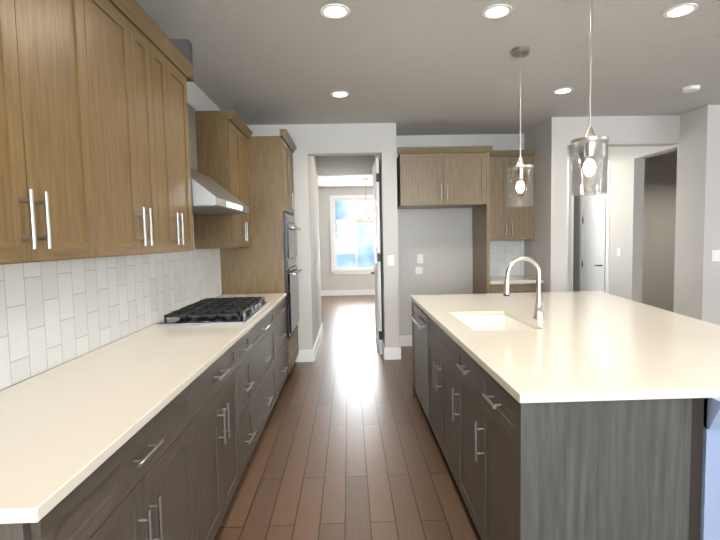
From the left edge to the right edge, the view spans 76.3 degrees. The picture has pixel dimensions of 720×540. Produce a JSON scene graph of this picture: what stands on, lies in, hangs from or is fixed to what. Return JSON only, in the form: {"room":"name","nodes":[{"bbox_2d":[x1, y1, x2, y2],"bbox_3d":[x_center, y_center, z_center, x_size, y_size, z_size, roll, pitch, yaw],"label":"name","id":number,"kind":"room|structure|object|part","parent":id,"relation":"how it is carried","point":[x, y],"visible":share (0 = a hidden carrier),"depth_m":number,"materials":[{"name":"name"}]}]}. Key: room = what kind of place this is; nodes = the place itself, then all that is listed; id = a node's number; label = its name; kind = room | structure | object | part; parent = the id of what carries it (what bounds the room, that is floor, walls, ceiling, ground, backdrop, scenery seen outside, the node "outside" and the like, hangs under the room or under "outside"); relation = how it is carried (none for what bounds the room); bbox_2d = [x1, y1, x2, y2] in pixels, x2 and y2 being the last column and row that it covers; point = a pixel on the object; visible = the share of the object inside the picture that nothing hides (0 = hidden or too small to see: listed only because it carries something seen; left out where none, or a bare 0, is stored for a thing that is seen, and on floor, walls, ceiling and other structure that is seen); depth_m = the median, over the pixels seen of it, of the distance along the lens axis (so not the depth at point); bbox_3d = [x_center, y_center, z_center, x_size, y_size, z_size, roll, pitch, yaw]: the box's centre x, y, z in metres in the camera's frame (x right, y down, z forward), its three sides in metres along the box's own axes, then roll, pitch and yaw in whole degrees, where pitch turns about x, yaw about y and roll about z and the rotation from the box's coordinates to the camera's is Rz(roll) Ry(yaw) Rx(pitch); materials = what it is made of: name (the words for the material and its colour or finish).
{"room":"kitchen","nodes":[
{"label":"kitchen","id":0,"kind":"room"},
{"bbox_2d":[0,82,220,390],"bbox_3d":[-1.338,0.037,0.619,0.150,2.740,9.350,-1,4,-1],"label":"wall","id":1,"kind":"structure","parent":0,"point":[198,99],"depth_m":3.84,"materials":[{"name":"grey paint"}]},
{"bbox_2d":[0,0,111,264],"bbox_3d":[-1.134,-0.561,1.311,0.313,1.088,0.836,-1,4,-1],"label":"upper cabinet","id":2,"kind":"object","parent":1,"relation":"attached to","point":[94,149],"depth_m":1.47,"materials":[{"name":"brown wood"}]},
{"bbox_2d":[0,215,221,389],"bbox_3d":[-1.296,0.014,2.185,0.008,0.744,4.476,-1,4,-1],"label":"backsplash","id":3,"kind":"structure","parent":1,"relation":"attached to","point":[54,313],"depth_m":2.15,"materials":[{"name":"tile"}]},
{"bbox_2d":[100,0,151,256],"bbox_3d":[-1.147,-0.596,1.850,0.313,1.088,0.476,-1,4,-1],"label":"upper cabinet","id":4,"kind":"object","parent":1,"relation":"attached to","point":[121,58],"depth_m":1.95,"materials":[{"name":"brown wood"}]},
{"bbox_2d":[140,12,167,253],"bbox_3d":[-1.154,-0.615,2.129,0.313,1.088,0.318,-1,4,-1],"label":"upper cabinet","id":5,"kind":"object","parent":1,"relation":"attached to","point":[149,34],"depth_m":2.23,"materials":[{"name":"brown wood"}]},
{"bbox_2d":[160,36,183,252],"bbox_3d":[-1.159,-0.628,2.329,0.313,1.088,0.317,-1,4,-1],"label":"upper cabinet","id":6,"kind":"object","parent":1,"relation":"attached to","point":[167,57],"depth_m":2.43,"materials":[{"name":"brown wood"}]},
{"bbox_2d":[172,48,195,250],"bbox_3d":[-1.165,-0.642,2.549,0.313,1.088,0.358,-1,4,-1],"label":"upper cabinet","id":7,"kind":"object","parent":1,"relation":"attached to","point":[182,130],"depth_m":2.65,"materials":[{"name":"brown wood"}]},
{"bbox_2d":[170,39,248,214],"bbox_3d":[-1.110,-0.901,3.185,0.449,0.979,0.917,-1,4,-1],"label":"range hood","id":8,"kind":"object","parent":1,"relation":"attached to","point":[210,196],"visible":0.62,"depth_m":3.08,"materials":[{"name":"silver metal"}]},
{"bbox_2d":[195,111,251,248],"bbox_3d":[-1.201,-0.740,4.023,0.313,1.088,0.714,-1,4,-1],"label":"upper cabinet","id":9,"kind":"object","parent":1,"relation":"attached to","point":[221,140],"depth_m":3.69,"materials":[{"name":"brown wood"}]},
{"bbox_2d":[296,289,411,361],"bbox_3d":[2.431,1.032,4.061,11.100,0.140,15.500,-1,4,-1],"label":"baseboard","id":10,"kind":"structure","parent":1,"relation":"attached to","point":[387,353],"depth_m":6.04,"materials":[{"name":"white wood"}]},
{"bbox_2d":[247,124,321,361],"bbox_3d":[-1.075,-0.338,6.164,0.950,2.740,1.750,-1,4,-1],"label":"wall","id":11,"kind":"structure","parent":0,"point":[306,203],"depth_m":5.33,"materials":[{"name":"grey paint"}]},
{"bbox_2d":[318,187,374,289],"bbox_3d":[-0.137,-0.728,11.725,6.400,2.740,0.150,-1,4,-1],"label":"wall","id":12,"kind":"structure","parent":0,"point":[330,280],"depth_m":11.65,"materials":[{"name":"grey paint"}]},
{"bbox_2d":[330,195,373,274],"bbox_3d":[-0.104,-0.894,11.655,1.330,2.000,0.130,-1,4,-1],"label":"room window","id":13,"kind":"structure","parent":12,"relation":"in","point":[356,269],"depth_m":11.66,"materials":[{"name":"white"}]},
{"bbox_2d":[213,295,480,539],"bbox_3d":[3.227,1.097,4.335,9.900,0.060,16.400,-1,4,-1],"label":"floor","id":14,"kind":"structure","parent":0,"point":[347,446],"depth_m":2.98,"materials":[{"name":"brown wood"}]},
{"bbox_2d":[0,377,207,539],"bbox_3d":[-0.951,0.907,1.393,0.618,0.886,0.956,-1,4,-1],"label":"base cabinet","id":15,"kind":"object","parent":14,"relation":"on","point":[153,432],"depth_m":1.39,"materials":[{"name":"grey wood"}]},
{"bbox_2d":[0,293,286,524],"bbox_3d":[-0.981,0.364,2.665,0.625,0.030,3.581,-1,4,-1],"label":"countertop","id":16,"kind":"structure","parent":15,"relation":"on","point":[58,425],"depth_m":1.52,"materials":[{"name":"beige stone"}]},
{"bbox_2d":[157,296,268,325],"bbox_3d":[-0.997,0.277,3.280,0.535,0.064,0.910,-1,4,-1],"label":"cooktop","id":17,"kind":"object","parent":16,"relation":"in","point":[235,310],"depth_m":2.99,"materials":[{"name":"black metal"}]},
{"bbox_2d":[200,341,243,539],"bbox_3d":[-0.969,0.858,2.142,0.618,0.886,0.779,-1,4,-1],"label":"base cabinet","id":18,"kind":"object","parent":14,"relation":"on","point":[219,387],"depth_m":2.19,"materials":[{"name":"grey wood"}]},
{"bbox_2d":[240,329,255,470],"bbox_3d":[-0.982,0.823,2.670,0.618,0.886,0.399,-1,4,-1],"label":"base cabinet","id":19,"kind":"object","parent":14,"relation":"on","point":[247,378],"depth_m":2.77,"materials":[{"name":"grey wood"}]},
{"bbox_2d":[220,129,301,373],"bbox_3d":[-1.009,-0.125,4.865,0.708,2.485,0.866,-1,4,-1],"label":"tall cabinet","id":20,"kind":"object","parent":14,"relation":"on","point":[265,263],"visible":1,"depth_m":4.43,"materials":[{"name":"brown wood"}]},
{"bbox_2d":[252,309,279,443],"bbox_3d":[-0.998,0.780,3.323,0.618,0.886,0.909,-1,4,-1],"label":"base cabinet","id":21,"kind":"object","parent":14,"relation":"on","point":[264,334],"depth_m":3.33,"materials":[{"name":"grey wood"}]},
{"bbox_2d":[276,297,287,390],"bbox_3d":[-1.018,0.726,4.129,0.618,0.886,0.707,-1,4,-1],"label":"base cabinet","id":22,"kind":"object","parent":14,"relation":"on","point":[281,337],"depth_m":4.15,"materials":[{"name":"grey wood"}]},
{"bbox_2d":[397,146,492,293],"bbox_3d":[0.996,-0.210,5.664,1.096,2.465,0.663,-1,4,-1],"label":"surround","id":23,"kind":"object","parent":14,"relation":"on","point":[436,177],"visible":1,"depth_m":5.33,"materials":[{"name":"brown wood"}]},
{"bbox_2d":[490,276,543,292],"bbox_3d":[1.858,0.551,5.749,0.638,0.900,0.636,-1,4,-1],"label":"base cabinet","id":24,"kind":"object","parent":14,"relation":"on","point":[522,284],"visible":0.25,"depth_m":5.45,"materials":[{"name":"brown wood"}]},
{"bbox_2d":[409,300,719,539],"bbox_3d":[1.011,0.772,2.817,1.135,0.885,2.695,-1,4,-1],"label":"kitchen island","id":25,"kind":"object","parent":14,"relation":"on","point":[583,415],"depth_m":1.52,"materials":[{"name":"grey wood"}]},
{"bbox_2d":[409,304,427,418],"bbox_3d":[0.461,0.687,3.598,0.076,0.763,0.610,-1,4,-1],"label":"dishwasher","id":26,"kind":"object","parent":25,"relation":"in","point":[420,318],"depth_m":3.54,"materials":[{"name":"silver metal"}]},
{"bbox_2d":[410,292,719,399],"bbox_3d":[1.331,0.308,2.793,1.705,0.030,2.619,-1,4,-1],"label":"island countertop","id":27,"kind":"structure","parent":25,"relation":"on","point":[586,343],"depth_m":2.08,"materials":[{"name":"beige stone"}]},
{"bbox_2d":[461,312,528,327],"bbox_3d":[0.803,0.443,2.809,0.409,0.244,0.663,-1,4,-1],"label":"sink","id":28,"kind":"object","parent":27,"relation":"in","point":[474,319],"depth_m":3.12,"materials":[{"name":"white ceramic"}]},
{"bbox_2d":[501,256,544,319],"bbox_3d":[0.997,0.108,2.773,0.245,0.385,0.095,-1,4,-1],"label":"faucet","id":29,"kind":"object","parent":27,"relation":"on","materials":[{"name":"silver metal"}]},
{"bbox_2d":[307,123,523,347],"bbox_3d":[0.774,-0.379,6.207,2.750,2.740,1.750,-1,4,-1],"label":"wall","id":30,"kind":"structure","parent":0,"point":[441,240],"depth_m":5.92,"materials":[{"name":"grey paint"}]},
{"bbox_2d":[371,158,381,354],"bbox_3d":[0.195,-0.174,5.918,0.089,2.368,0.825,-1,4,-1],"label":"door","id":31,"kind":"structure","parent":30,"relation":"in","point":[377,256],"depth_m":5.59,"materials":[{"name":"white wood"}]},
{"bbox_2d":[388,255,393,265],"bbox_3d":[0.360,-0.112,5.332,0.075,0.118,0.009,-1,4,-1],"label":"light switch","id":32,"kind":"object","parent":30,"relation":"attached to","point":[390,259],"visible":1,"depth_m":5.33,"materials":[{"name":"white plastic"}]},
{"bbox_2d":[415,267,421,273],"bbox_3d":[0.773,0.005,6.001,0.090,0.090,0.009,-1,4,-1],"label":"outlet","id":33,"kind":"object","parent":30,"relation":"attached to","point":[418,270],"visible":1,"depth_m":6.00,"materials":[{"name":"white plastic"}]},
{"bbox_2d":[417,254,422,262],"bbox_3d":[0.789,-0.145,5.992,0.075,0.118,0.009,-1,4,-1],"label":"outlet","id":34,"kind":"object","parent":30,"relation":"attached to","point":[419,258],"visible":1,"depth_m":5.99,"materials":[{"name":"white plastic"}]},
{"bbox_2d":[490,240,523,275],"bbox_3d":[1.836,-0.155,6.019,0.638,0.468,0.008,-1,4,-1],"label":"backsplash","id":35,"kind":"structure","parent":30,"relation":"attached to","point":[504,254],"depth_m":6.01,"materials":[{"name":"tile"}]},
{"bbox_2d":[489,150,535,240],"bbox_3d":[1.824,-0.923,5.780,0.638,1.093,0.378,-1,4,-1],"label":"upper cabinet","id":36,"kind":"object","parent":30,"relation":"attached to","point":[510,223],"visible":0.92,"depth_m":5.64,"materials":[{"name":"brown wood"}]},
{"bbox_2d":[135,0,719,187],"bbox_3d":[3.168,-1.706,4.148,9.900,0.080,16.400,-1,4,-1],"label":"ceiling","id":37,"kind":"structure","parent":0,"point":[429,67],"depth_m":3.43,"materials":[{"name":"grey paint"}]},
{"bbox_2d":[320,4,349,18],"bbox_3d":[-0.144,-1.492,2.647,0.170,0.007,0.170,-1,4,-1],"label":"recessed light","id":38,"kind":"object","parent":37,"relation":"in","point":[334,11],"visible":1,"depth_m":2.64,"materials":[{"name":"white glass"}]},
{"bbox_2d":[331,91,348,97],"bbox_3d":[-0.181,-1.592,4.154,0.170,0.007,0.170,-1,4,-1],"label":"recessed light","id":39,"kind":"object","parent":37,"relation":"in","point":[339,94],"visible":1,"depth_m":4.14,"materials":[{"name":"white"}]},
{"bbox_2d":[348,179,372,222],"bbox_3d":[0.133,-1.523,10.101,0.796,0.948,0.778,-1,4,-1],"label":"light","id":40,"kind":"object","parent":37,"relation":"hanging from","point":[358,219],"visible":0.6,"depth_m":10.08,"materials":[{"name":"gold metal"}]},
{"bbox_2d":[482,4,511,18],"bbox_3d":[0.805,-1.515,2.689,0.170,0.007,0.170,-1,4,-1],"label":"recessed light","id":41,"kind":"object","parent":37,"relation":"in","point":[497,11],"visible":1,"depth_m":2.68,"materials":[{"name":"white glass"}]},
{"bbox_2d":[507,46,533,206],"bbox_3d":[1.153,-1.012,3.292,0.182,1.104,0.182,-1,4,-1],"label":"pendant light","id":42,"kind":"object","parent":37,"relation":"hanging from","point":[524,200],"visible":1,"depth_m":3.27,"materials":[{"name":"clear glass"}]},
{"bbox_3d":[1.161,-0.596,3.320,0.174,0.270,0.174,-1,4,-1],"label":"glass","id":43,"kind":"part","parent":42,"relation":"part of","materials":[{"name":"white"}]},
{"bbox_3d":[1.161,-0.601,3.320,0.060,0.090,0.060,-1,4,-1],"label":"bulb","id":44,"kind":"part","parent":42,"relation":"part of","materials":[{"name":"white glass"}]},
{"bbox_2d":[553,88,572,93],"bbox_3d":[1.858,-1.637,4.191,0.170,0.007,0.170,-1,4,-1],"label":"recessed light","id":45,"kind":"object","parent":37,"relation":"in","point":[562,90],"visible":0.96,"depth_m":4.18,"materials":[{"name":"white"}]},
{"bbox_2d":[571,0,608,195],"bbox_3d":[1.209,-0.955,2.405,0.182,1.104,0.182,-1,4,-1],"label":"pendant light","id":46,"kind":"object","parent":37,"relation":"hanging from","point":[596,184],"visible":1,"depth_m":2.39,"materials":[{"name":"clear glass"}]},
{"bbox_3d":[1.218,-0.538,2.433,0.174,0.270,0.174,-1,4,-1],"label":"glass","id":47,"kind":"part","parent":46,"relation":"part of","materials":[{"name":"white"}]},
{"bbox_3d":[1.218,-0.543,2.433,0.060,0.090,0.060,-1,4,-1],"label":"bulb","id":48,"kind":"part","parent":46,"relation":"part of","materials":[{"name":"white glass"}]},
{"bbox_2d":[663,3,697,17],"bbox_3d":[1.904,-1.540,2.725,0.170,0.007,0.170,-1,4,-1],"label":"recessed light","id":49,"kind":"object","parent":37,"relation":"in","point":[680,10],"visible":1,"depth_m":2.71,"materials":[{"name":"white glass"}]},
{"bbox_2d":[682,85,699,92],"bbox_3d":[3.019,-1.649,4.178,0.140,0.030,0.140,-1,4,-1],"label":"smoke detector","id":50,"kind":"object","parent":37,"relation":"attached to","point":[691,88],"visible":1,"depth_m":4.14,"materials":[{"name":"white plastic"}]},
{"bbox_2d":[317,148,568,291],"bbox_3d":[-0.020,-0.415,6.987,6.400,2.740,0.150,-1,4,-1],"label":"wall","id":51,"kind":"structure","parent":0,"point":[356,165],"depth_m":6.84,"materials":[{"name":"grey paint"}]},
{"bbox_2d":[524,117,567,291],"bbox_3d":[2.231,-0.434,6.565,0.180,2.740,2.700,-1,4,-1],"label":"wall","id":52,"kind":"structure","parent":0,"point":[545,247],"depth_m":5.25,"materials":[{"name":"grey paint"}]},
{"bbox_2d":[568,149,573,291],"bbox_3d":[3.193,-0.650,9.507,0.150,2.740,4.750,-1,4,-1],"label":"wall","id":53,"kind":"structure","parent":0,"point":[570,245],"depth_m":7.13,"materials":[{"name":"grey paint"}]},
{"bbox_2d":[567,115,679,147],"bbox_3d":[2.966,-1.579,5.234,1.280,0.310,0.160,-1,4,-1],"label":"header beam","id":54,"kind":"structure","parent":0,"point":[632,131],"depth_m":5.16,"materials":[{"name":"grey paint"}]},
{"bbox_2d":[573,109,696,316],"bbox_3d":[3.673,-0.458,6.474,0.140,2.740,2.950,-1,4,-1],"label":"wall","id":55,"kind":"structure","parent":0,"point":[626,210],"depth_m":6.06,"materials":[{"name":"grey paint"}]},
{"bbox_2d":[579,160,610,293],"bbox_3d":[3.556,-0.359,7.019,0.072,2.475,0.820,-1,4,-1],"label":"hall door","id":56,"kind":"structure","parent":55,"relation":"in","point":[594,238],"depth_m":6.97,"materials":[{"name":"white wood"}]},
{"bbox_2d":[617,248,620,255],"bbox_3d":[3.604,-0.250,6.380,0.009,0.118,0.075,-1,4,-1],"label":"light switch","id":57,"kind":"object","parent":55,"relation":"attached to","point":[618,251],"visible":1,"depth_m":6.37,"materials":[{"name":"white plastic"}]},
{"bbox_2d":[642,156,676,311],"bbox_3d":[5.079,-0.593,8.053,5.950,2.740,0.150,-1,4,-1],"label":"wall","id":58,"kind":"structure","parent":0,"point":[660,183],"depth_m":7.98,"materials":[{"name":"grey paint"}]},
{"bbox_2d":[691,105,719,325],"bbox_3d":[5.885,-0.405,4.978,4.490,2.740,0.150,-1,4,-1],"label":"wall","id":59,"kind":"structure","parent":0,"point":[705,307],"depth_m":4.87,"materials":[{"name":"grey paint"}]},
{"bbox_2d":[712,250,719,260],"bbox_3d":[3.797,-0.153,4.862,0.120,0.118,0.009,-1,4,-1],"label":"light switch","id":60,"kind":"object","parent":59,"relation":"attached to","point":[715,255],"visible":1,"depth_m":4.86,"materials":[{"name":"white plastic"}]},
{"label":"outside","id":61,"kind":"structure","parent":0,"visible":0},
{"bbox_2d":[335,200,373,267],"bbox_3d":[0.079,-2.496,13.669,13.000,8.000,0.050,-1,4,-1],"label":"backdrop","id":62,"kind":"structure","parent":61,"point":[342,218],"depth_m":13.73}
]}

